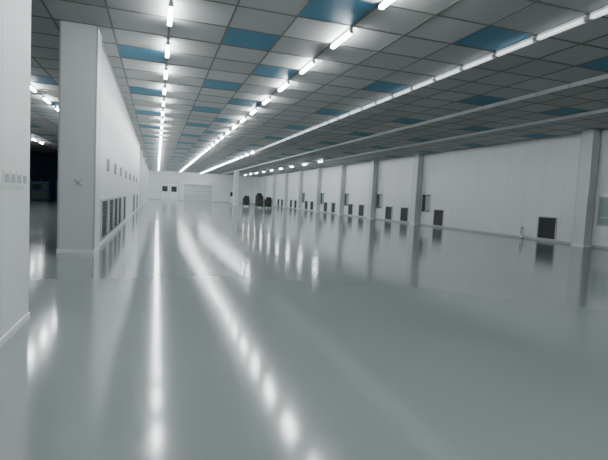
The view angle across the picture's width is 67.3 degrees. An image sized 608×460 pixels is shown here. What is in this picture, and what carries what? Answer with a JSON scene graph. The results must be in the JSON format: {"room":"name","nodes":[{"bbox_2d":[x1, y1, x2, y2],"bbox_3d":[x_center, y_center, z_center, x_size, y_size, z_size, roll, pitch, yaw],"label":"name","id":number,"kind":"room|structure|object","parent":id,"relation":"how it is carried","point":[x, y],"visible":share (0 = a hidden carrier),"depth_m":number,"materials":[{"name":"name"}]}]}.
{"room":"empty warehouse hall","nodes":[
{"label":"empty warehouse hall","id":0,"kind":"room"},
{"bbox_2d":[0,0,30,337],"bbox_3d":[-0.832,-0.953,-2.057,0.220,5.100,14.760,2,4,-18],"label":"wall","id":1,"kind":"structure","parent":0,"point":[15,15],"depth_m":4.50,"materials":[{"name":"white paint"}]},
{"bbox_2d":[3,169,8,186],"bbox_3d":[-2.759,-0.481,4.236,0.020,0.160,0.130,2,4,-18],"label":"light switch","id":2,"kind":"object","parent":1,"relation":"attached to","point":[5,171],"visible":1,"depth_m":4.21,"materials":[{"name":"white plastic"}]},
{"bbox_2d":[10,170,14,186],"bbox_3d":[-2.820,-0.498,4.425,0.020,0.160,0.130,2,4,-18],"label":"light switch","id":3,"kind":"object","parent":1,"relation":"attached to","point":[12,172],"visible":1,"depth_m":4.39,"materials":[{"name":"white plastic"}]},
{"bbox_2d":[0,312,29,347],"bbox_3d":[-0.844,1.556,-1.846,0.018,0.070,14.760,2,4,-18],"label":"baseboard","id":4,"kind":"structure","parent":1,"relation":"attached to","point":[20,323],"depth_m":4.58,"materials":[{"name":"white"}]},
{"bbox_2d":[16,171,20,186],"bbox_3d":[-2.881,-0.514,4.615,0.020,0.160,0.130,2,4,-18],"label":"light switch","id":5,"kind":"object","parent":1,"relation":"attached to","point":[18,173],"visible":1,"depth_m":4.58,"materials":[{"name":"white plastic"}]},
{"bbox_2d":[21,172,25,186],"bbox_3d":[-2.942,-0.530,4.805,0.020,0.160,0.130,2,4,-18],"label":"light switch","id":6,"kind":"object","parent":1,"relation":"attached to","point":[23,176],"visible":1,"depth_m":4.77,"materials":[{"name":"white plastic"}]},
{"bbox_2d":[30,153,57,198],"bbox_3d":[-25.973,-6.125,54.462,12.340,5.100,0.200,2,4,-18],"label":"wall","id":7,"kind":"structure","parent":0,"point":[44,166],"depth_m":52.98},
{"bbox_2d":[98,48,139,241],"bbox_3d":[-9.338,-3.197,24.210,0.200,5.100,27.840,2,4,-18],"label":"wall","id":8,"kind":"structure","parent":0,"point":[119,143],"depth_m":15.82,"materials":[{"name":"white paint"}]},
{"bbox_2d":[99,198,107,240],"bbox_3d":[-5.548,-0.313,12.680,0.050,1.100,1.500,2,4,-18],"label":"air vent","id":9,"kind":"object","parent":8,"relation":"in","point":[103,202],"visible":1,"depth_m":12.65,"materials":[{"name":"metal"}]},
{"bbox_2d":[107,159,109,171],"bbox_3d":[-5.723,-1.891,13.385,0.067,0.350,0.240,2,4,-18],"label":"electrical box","id":10,"kind":"object","parent":8,"relation":"attached to","point":[108,160],"visible":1,"depth_m":13.28,"materials":[{"name":"metal"}]},
{"bbox_2d":[107,198,113,233],"bbox_3d":[-6.159,-0.474,14.578,0.050,1.100,1.500,2,4,-18],"label":"air vent","id":11,"kind":"object","parent":8,"relation":"in","point":[110,200],"visible":0.99,"depth_m":14.56,"materials":[{"name":"metal"}]},
{"bbox_2d":[113,197,117,229],"bbox_3d":[-6.693,-0.616,16.238,0.050,1.100,1.500,2,4,-18],"label":"air vent","id":12,"kind":"object","parent":8,"relation":"in","point":[115,198],"visible":0.79,"depth_m":16.36,"materials":[{"name":"metal"}]},
{"bbox_2d":[114,164,116,173],"bbox_3d":[-6.456,-2.085,15.662,0.067,0.350,0.240,2,4,-18],"label":"electrical box","id":13,"kind":"object","parent":8,"relation":"attached to","point":[115,165],"visible":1,"depth_m":15.55,"materials":[{"name":"metal"}]},
{"bbox_2d":[98,207,138,245],"bbox_3d":[-9.359,-0.704,24.416,0.018,0.100,27.840,2,4,-18],"label":"baseboard","id":14,"kind":"structure","parent":8,"relation":"attached to","point":[122,222],"depth_m":16.07,"materials":[{"name":"white"}]},
{"bbox_2d":[118,196,121,225],"bbox_3d":[-7.243,-0.762,17.946,0.050,1.100,1.500,2,4,-18],"label":"air vent","id":15,"kind":"object","parent":8,"relation":"in","point":[119,197],"visible":0.88,"depth_m":18.09,"materials":[{"name":"metal"}]},
{"bbox_2d":[102,42,139,144],"bbox_3d":[-9.103,-5.694,24.072,0.030,0.057,27.840,2,4,-18],"label":"trim","id":16,"kind":"structure","parent":8,"relation":"attached to","point":[103,47],"depth_m":15.18,"materials":[{"name":"metal"}]},
{"bbox_2d":[122,196,125,220],"bbox_3d":[-8.067,-0.981,20.508,0.050,1.100,1.400,2,4,-18],"label":"air vent","id":17,"kind":"object","parent":8,"relation":"in","point":[124,197],"visible":0.98,"depth_m":20.55,"materials":[{"name":"metal"}]},
{"bbox_2d":[133,194,134,211],"bbox_3d":[-10.815,-1.709,29.047,0.050,1.100,1.700,2,4,-18],"label":"air vent","id":18,"kind":"object","parent":8,"relation":"in","point":[133,194],"visible":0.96,"depth_m":28.78,"materials":[{"name":"metal"}]},
{"bbox_2d":[136,194,137,208],"bbox_3d":[-12.342,-2.114,33.791,0.050,1.100,1.700,2,4,-18],"label":"air vent","id":19,"kind":"object","parent":8,"relation":"in","point":[136,194],"visible":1,"depth_m":33.29,"materials":[{"name":"metal"}]},
{"bbox_2d":[148,170,258,202],"bbox_3d":[-23.947,-7.853,80.894,32.400,5.100,0.200,2,4,-18],"label":"wall","id":20,"kind":"structure","parent":0,"point":[248,185],"depth_m":82.97,"materials":[{"name":"white paint"}]},
{"bbox_2d":[160,182,178,199],"bbox_3d":[-23.815,-6.830,80.853,3.160,3.080,0.085,2,4,-18],"label":"door","id":21,"kind":"structure","parent":20,"relation":"in","point":[168,191],"depth_m":80.84,"materials":[{"name":"white metal"}]},
{"bbox_2d":[183,182,213,201],"bbox_3d":[-19.015,-6.848,82.267,5.400,3.400,0.330,2,4,-18],"label":"shutter door","id":22,"kind":"structure","parent":20,"relation":"in","point":[192,191],"depth_m":82.36,"materials":[{"name":"white metal"}]},
{"bbox_2d":[228,189,239,202],"bbox_3d":[-12.894,-6.229,84.419,2.160,2.480,0.085,2,4,-18],"label":"door","id":23,"kind":"structure","parent":20,"relation":"in","point":[230,192],"depth_m":84.26,"materials":[{"name":"white metal"}]},
{"bbox_2d":[0,199,607,459],"bbox_3d":[-9.758,-1.415,36.579,32.800,0.200,94.000,2,4,-18],"label":"floor","id":24,"kind":"structure","parent":0,"point":[195,330],"depth_m":4.72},
{"bbox_2d":[31,178,50,200],"bbox_3d":[-25.658,-3.972,44.613,1.500,2.200,1.030,2,4,-18],"label":"tall cabinet","id":25,"kind":"object","parent":24,"relation":"on","point":[40,190],"visible":0.96,"depth_m":44.19,"materials":[{"name":"metal"}]},
{"bbox_2d":[56,181,57,201],"bbox_3d":[-21.679,-3.572,41.712,1.500,2.200,1.030,2,4,-18],"label":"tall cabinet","id":26,"kind":"object","parent":24,"relation":"on","point":[56,181],"visible":0.06,"depth_m":41.03,"materials":[{"name":"metal"}]},
{"bbox_2d":[56,20,101,252],"bbox_3d":[-5.179,-2.038,10.570,0.784,5.087,0.774,2,4,-18],"label":"column","id":27,"kind":"structure","parent":24,"relation":"on","point":[80,45],"depth_m":10.23,"materials":[{"name":"paint"}]},
{"bbox_2d":[139,151,142,206],"bbox_3d":[-15.281,-4.718,41.976,0.774,5.087,0.774,2,4,-18],"label":"column","id":28,"kind":"structure","parent":24,"relation":"on","point":[141,152],"depth_m":41.73,"materials":[{"name":"paint"}]},
{"bbox_2d":[142,158,144,203],"bbox_3d":[-18.182,-5.488,50.990,0.774,5.087,0.774,2,4,-18],"label":"column","id":29,"kind":"structure","parent":24,"relation":"on","point":[143,164],"depth_m":50.70,"materials":[{"name":"paint"}]},
{"bbox_2d":[144,164,146,200],"bbox_3d":[-21.846,-6.459,62.375,0.774,5.087,0.774,2,4,-18],"label":"column","id":30,"kind":"structure","parent":24,"relation":"on","point":[145,190],"depth_m":62.12,"materials":[{"name":"paint"}]},
{"bbox_2d":[146,167,148,199],"bbox_3d":[-24.900,-7.269,71.863,0.774,5.087,0.774,2,4,-18],"label":"column","id":31,"kind":"structure","parent":24,"relation":"on","point":[147,167],"depth_m":71.60,"materials":[{"name":"paint"}]},
{"bbox_2d":[233,171,238,204],"bbox_3d":[-10.446,-6.433,70.236,0.724,5.087,0.724,2,4,-18],"label":"column","id":32,"kind":"structure","parent":24,"relation":"on","point":[236,173],"depth_m":69.92,"materials":[{"name":"paint"}]},
{"bbox_2d":[242,196,249,206],"bbox_3d":[-7.657,-3.827,60.764,0.900,1.480,0.680,2,4,-18],"label":"equipment cart","id":33,"kind":"object","parent":24,"relation":"on","point":[246,200],"visible":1,"depth_m":60.55,"materials":[{"name":"metal"}]},
{"bbox_2d":[255,193,262,207],"bbox_3d":[-5.916,-3.906,60.263,0.900,1.880,0.680,2,4,-18],"label":"equipment cart","id":34,"kind":"object","parent":24,"relation":"on","point":[260,194],"visible":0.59,"depth_m":60.12,"materials":[{"name":"metal"}]},
{"bbox_2d":[256,195,263,206],"bbox_3d":[-5.483,-3.527,57.273,0.900,1.580,0.680,2,4,-18],"label":"equipment cart","id":35,"kind":"object","parent":24,"relation":"on","point":[259,201],"visible":0.91,"depth_m":57.10,"materials":[{"name":"metal"}]},
{"bbox_2d":[262,176,265,204],"bbox_3d":[-6.997,-6.958,80.313,0.449,5.087,0.624,2,4,-18],"label":"column","id":36,"kind":"structure","parent":24,"relation":"on","point":[264,177],"depth_m":80.04,"materials":[{"name":"paint"}]},
{"bbox_2d":[264,197,272,207],"bbox_3d":[-4.528,-3.469,58.218,0.900,1.430,0.680,2,4,-18],"label":"equipment cart","id":37,"kind":"object","parent":24,"relation":"on","point":[268,200],"visible":0.93,"depth_m":58.04,"materials":[{"name":"metal"}]},
{"bbox_2d":[272,174,275,205],"bbox_3d":[-4.829,-6.383,73.576,0.449,5.087,0.624,2,4,-18],"label":"column","id":38,"kind":"structure","parent":24,"relation":"on","point":[274,175],"depth_m":73.31,"materials":[{"name":"paint"}]},
{"bbox_2d":[283,173,288,207],"bbox_3d":[-2.661,-5.808,66.840,0.449,5.087,0.624,2,4,-18],"label":"column","id":39,"kind":"structure","parent":24,"relation":"on","point":[286,174],"depth_m":66.61,"materials":[{"name":"paint"}]},
{"bbox_2d":[297,171,302,209],"bbox_3d":[-0.493,-5.233,60.103,0.449,5.087,0.624,2,4,-18],"label":"column","id":40,"kind":"structure","parent":24,"relation":"on","point":[300,181],"depth_m":59.87,"materials":[{"name":"paint"}]},
{"bbox_2d":[315,168,321,211],"bbox_3d":[1.675,-4.658,53.367,0.449,5.087,0.624,2,4,-18],"label":"column","id":41,"kind":"structure","parent":24,"relation":"on","point":[319,170],"depth_m":53.14,"materials":[{"name":"paint"}]},
{"bbox_2d":[337,165,345,214],"bbox_3d":[3.843,-4.083,46.631,0.449,5.087,0.624,2,4,-18],"label":"column","id":42,"kind":"structure","parent":24,"relation":"on","point":[342,174],"depth_m":46.40,"materials":[{"name":"paint"}]},
{"bbox_2d":[367,160,377,218],"bbox_3d":[6.011,-3.508,39.894,0.449,5.087,0.624,2,4,-18],"label":"column","id":43,"kind":"structure","parent":24,"relation":"on","point":[374,163],"depth_m":39.67,"materials":[{"name":"paint"}]},
{"bbox_2d":[409,154,423,224],"bbox_3d":[8.179,-2.933,33.158,0.449,5.087,0.624,2,4,-18],"label":"column","id":44,"kind":"structure","parent":24,"relation":"on","point":[418,158],"depth_m":32.95,"materials":[{"name":"paint"}]},
{"bbox_2d":[520,227,523,238],"bbox_3d":[11.248,0.137,23.552,0.160,0.600,0.160,5,4,25],"label":"bottle","id":45,"kind":"object","parent":24,"relation":"on","point":[522,229],"visible":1,"depth_m":23.50,"materials":[{"name":"white plastic"}]},
{"bbox_2d":[571,129,601,246],"bbox_3d":[12.393,-1.816,20.065,0.449,5.087,0.624,2,4,-18],"label":"column","id":46,"kind":"structure","parent":24,"relation":"on","point":[591,138],"depth_m":19.89,"materials":[{"name":"paint"}]},
{"bbox_2d":[30,0,607,176],"bbox_3d":[-9.499,-6.596,36.220,32.400,0.001,93.600,2,4,-18],"label":"ceiling","id":47,"kind":"structure","parent":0,"point":[536,18],"depth_m":13.01,"materials":[{"name":"tile"}]},
{"bbox_2d":[30,0,607,176],"bbox_3d":[-9.499,-6.591,36.221,32.400,0.009,93.600,2,4,-18],"label":"grid","id":48,"kind":"object","parent":47,"relation":"attached to","point":[237,5],"visible":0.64,"depth_m":14.51,"materials":[{"name":"grey metal"}]},
{"bbox_2d":[30,84,58,111],"bbox_3d":[-11.741,-5.673,22.297,0.084,0.117,66.000,2,4,-18],"label":"fluorescent lights","id":49,"kind":"object","parent":48,"relation":"attached to","point":[32,88],"visible":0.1,"depth_m":18.42,"materials":[{"name":"white plastic"}]},
{"bbox_2d":[159,85,165,161],"label":"fluorescent lights","id":50,"kind":"object","parent":48,"relation":"attached to","point":[164,87],"depth_m":20.75,"materials":[{"name":"white plastic"}]},
{"bbox_2d":[164,66,167,78],"label":"fluorescent lights","id":51,"kind":"object","parent":48,"relation":"attached to","point":[166,69],"depth_m":13.51,"materials":[{"name":"white plastic"}]},
{"bbox_2d":[165,40,169,57],"label":"fluorescent lights","id":52,"kind":"object","parent":48,"relation":"attached to","point":[167,43],"depth_m":11.18,"materials":[{"name":"white plastic"}]},
{"bbox_2d":[167,0,172,26],"label":"fluorescent lights","id":53,"kind":"object","parent":48,"relation":"attached to","point":[170,12],"depth_m":8.95,"materials":[{"name":"white plastic"}]},
{"bbox_2d":[180,124,237,171],"label":"fluorescent lights","id":54,"kind":"object","parent":48,"relation":"attached to","point":[235,125],"depth_m":32.39,"materials":[{"name":"white plastic"}]},
{"bbox_2d":[262,96,270,104],"label":"fluorescent lights","id":55,"kind":"object","parent":48,"relation":"attached to","point":[267,99],"depth_m":16.75,"materials":[{"name":"white plastic"}]},
{"bbox_2d":[278,80,289,91],"label":"fluorescent lights","id":56,"kind":"object","parent":48,"relation":"attached to","point":[287,82],"depth_m":14.46,"materials":[{"name":"white plastic"}]},
{"bbox_2d":[300,59,314,73],"label":"fluorescent lights","id":57,"kind":"object","parent":48,"relation":"attached to","point":[312,62],"depth_m":12.18,"materials":[{"name":"white plastic"}]},
{"bbox_2d":[330,27,352,48],"label":"fluorescent lights","id":58,"kind":"object","parent":48,"relation":"attached to","point":[346,34],"depth_m":9.92,"materials":[{"name":"white plastic"}]},
{"bbox_2d":[378,0,393,9],"label":"fluorescent lights","id":59,"kind":"object","parent":48,"relation":"attached to","point":[383,4],"depth_m":8.10,"materials":[{"name":"white plastic"}]},
{"bbox_2d":[202,6,607,172],"bbox_3d":[-4.184,-6.335,37.321,0.084,0.117,92.300,2,4,-18],"label":"fluorescent lights","id":60,"kind":"object","parent":48,"relation":"attached to","point":[600,12],"visible":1,"depth_m":11.19,"materials":[{"name":"white plastic"}]},
{"bbox_2d":[221,73,607,174],"bbox_3d":[-0.761,-6.240,38.430,0.084,0.117,92.360,2,4,-18],"label":"fluorescent lights","id":61,"kind":"object","parent":48,"relation":"attached to","point":[604,76],"visible":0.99,"depth_m":16.35,"materials":[{"name":"white plastic"}]},
{"bbox_2d":[250,108,607,174],"bbox_3d":[3.212,-6.000,37.832,0.084,0.117,88.760,2,4,-18],"label":"fluorescent lights","id":62,"kind":"object","parent":48,"relation":"attached to","point":[604,109],"visible":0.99,"depth_m":20.90,"materials":[{"name":"white plastic"}]},
{"bbox_2d":[259,129,607,246],"bbox_3d":[5.874,-3.627,41.421,0.200,5.100,93.600,2,4,-18],"label":"wall","id":63,"kind":"structure","parent":0,"point":[504,188],"depth_m":26.47,"materials":[{"name":"white paint"}]},
{"bbox_2d":[302,193,304,202],"bbox_3d":[-0.070,-4.203,59.353,0.080,1.300,1.070,2,4,-18],"label":"window","id":64,"kind":"structure","parent":63,"relation":"in","point":[303,194],"depth_m":59.36,"materials":[{"name":"glass"}]},
{"bbox_2d":[310,201,313,209],"bbox_3d":[0.959,-2.995,56.124,0.050,1.100,1.150,2,4,-18],"label":"air vent","id":65,"kind":"object","parent":63,"relation":"in","point":[311,202],"visible":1,"depth_m":56.19,"materials":[{"name":"metal"}]},
{"bbox_2d":[320,193,323,203],"bbox_3d":[2.098,-3.628,52.616,0.080,1.300,1.070,2,4,-18],"label":"window","id":66,"kind":"structure","parent":63,"relation":"in","point":[322,194],"depth_m":52.58,"materials":[{"name":"glass"}]},
{"bbox_2d":[323,202,327,211],"bbox_3d":[2.424,-2.606,51.570,0.050,1.100,1.150,2,4,-18],"label":"air vent","id":67,"kind":"object","parent":63,"relation":"in","point":[325,203],"visible":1,"depth_m":51.60,"materials":[{"name":"metal"}]},
{"bbox_2d":[331,202,335,212],"bbox_3d":[3.157,-2.412,49.293,0.050,1.100,1.150,2,4,-18],"label":"air vent","id":68,"kind":"object","parent":63,"relation":"in","point":[333,205],"visible":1,"depth_m":49.27,"materials":[{"name":"metal"}]},
{"bbox_2d":[344,193,348,205],"bbox_3d":[4.266,-3.053,45.880,0.080,1.300,1.070,2,4,-18],"label":"window","id":69,"kind":"structure","parent":63,"relation":"in","point":[346,197],"depth_m":45.89,"materials":[{"name":"glass"}]},
{"bbox_2d":[348,204,352,214],"bbox_3d":[4.562,-2.039,44.929,0.050,1.100,1.150,2,4,-18],"label":"air vent","id":70,"kind":"object","parent":63,"relation":"in","point":[350,206],"visible":1,"depth_m":44.92,"materials":[{"name":"metal"}]},
{"bbox_2d":[358,204,363,216],"bbox_3d":[5.325,-1.837,42.557,0.050,1.100,1.150,2,4,-18],"label":"air vent","id":71,"kind":"object","parent":63,"relation":"in","point":[361,206],"visible":1,"depth_m":42.53,"materials":[{"name":"metal"}]},
{"bbox_2d":[376,193,382,208],"bbox_3d":[6.434,-2.478,39.143,0.080,1.300,1.070,2,4,-18],"label":"window","id":72,"kind":"structure","parent":63,"relation":"in","point":[379,197],"depth_m":39.10,"materials":[{"name":"glass"}]},
{"bbox_2d":[385,206,392,219],"bbox_3d":[6.944,-1.407,37.528,0.050,1.100,1.150,2,4,-18],"label":"air vent","id":73,"kind":"object","parent":63,"relation":"in","point":[388,209],"visible":1,"depth_m":37.51,"materials":[{"name":"metal"}]},
{"bbox_2d":[400,207,408,221],"bbox_3d":[7.707,-1.205,35.156,0.050,1.100,1.150,2,4,-18],"label":"air vent","id":74,"kind":"object","parent":63,"relation":"in","point":[404,211],"visible":1,"depth_m":35.12,"materials":[{"name":"metal"}]},
{"bbox_2d":[421,194,430,212],"bbox_3d":[8.617,-1.899,32.359,0.080,1.300,1.070,2,4,-18],"label":"window","id":75,"kind":"structure","parent":63,"relation":"in","point":[426,198],"depth_m":32.31,"materials":[{"name":"glass"}]},
{"bbox_2d":[262,129,607,176],"bbox_3d":[5.890,-6.130,41.213,0.030,0.057,93.600,2,4,-18],"label":"trim","id":76,"kind":"structure","parent":63,"relation":"attached to","point":[602,129],"depth_m":26.78,"materials":[{"name":"metal"}]},
{"bbox_2d":[433,209,443,225],"bbox_3d":[9.081,-0.841,30.887,0.050,1.100,1.150,2,4,-18],"label":"air vent","id":77,"kind":"object","parent":63,"relation":"in","point":[438,215],"visible":1,"depth_m":30.88,"materials":[{"name":"metal"}]},
{"bbox_2d":[271,205,607,248],"bbox_3d":[5.645,-1.139,41.560,0.020,0.100,93.600,2,4,-18],"label":"baseboard","id":78,"kind":"structure","parent":63,"relation":"attached to","point":[555,241],"depth_m":26.69,"materials":[{"name":"white"}]},
{"bbox_2d":[536,216,557,239],"bbox_3d":[11.844,-0.108,22.300,0.050,1.100,1.150,2,4,-18],"label":"air vent","id":79,"kind":"object","parent":63,"relation":"in","point":[546,226],"visible":1,"depth_m":22.28,"materials":[{"name":"metal"}]},
{"bbox_2d":[596,196,607,226],"bbox_3d":[12.922,-0.757,18.982,0.080,1.300,1.570,2,4,-18],"label":"window","id":80,"kind":"structure","parent":63,"relation":"in","point":[602,214],"depth_m":19.51,"materials":[{"name":"glass"}]}
]}

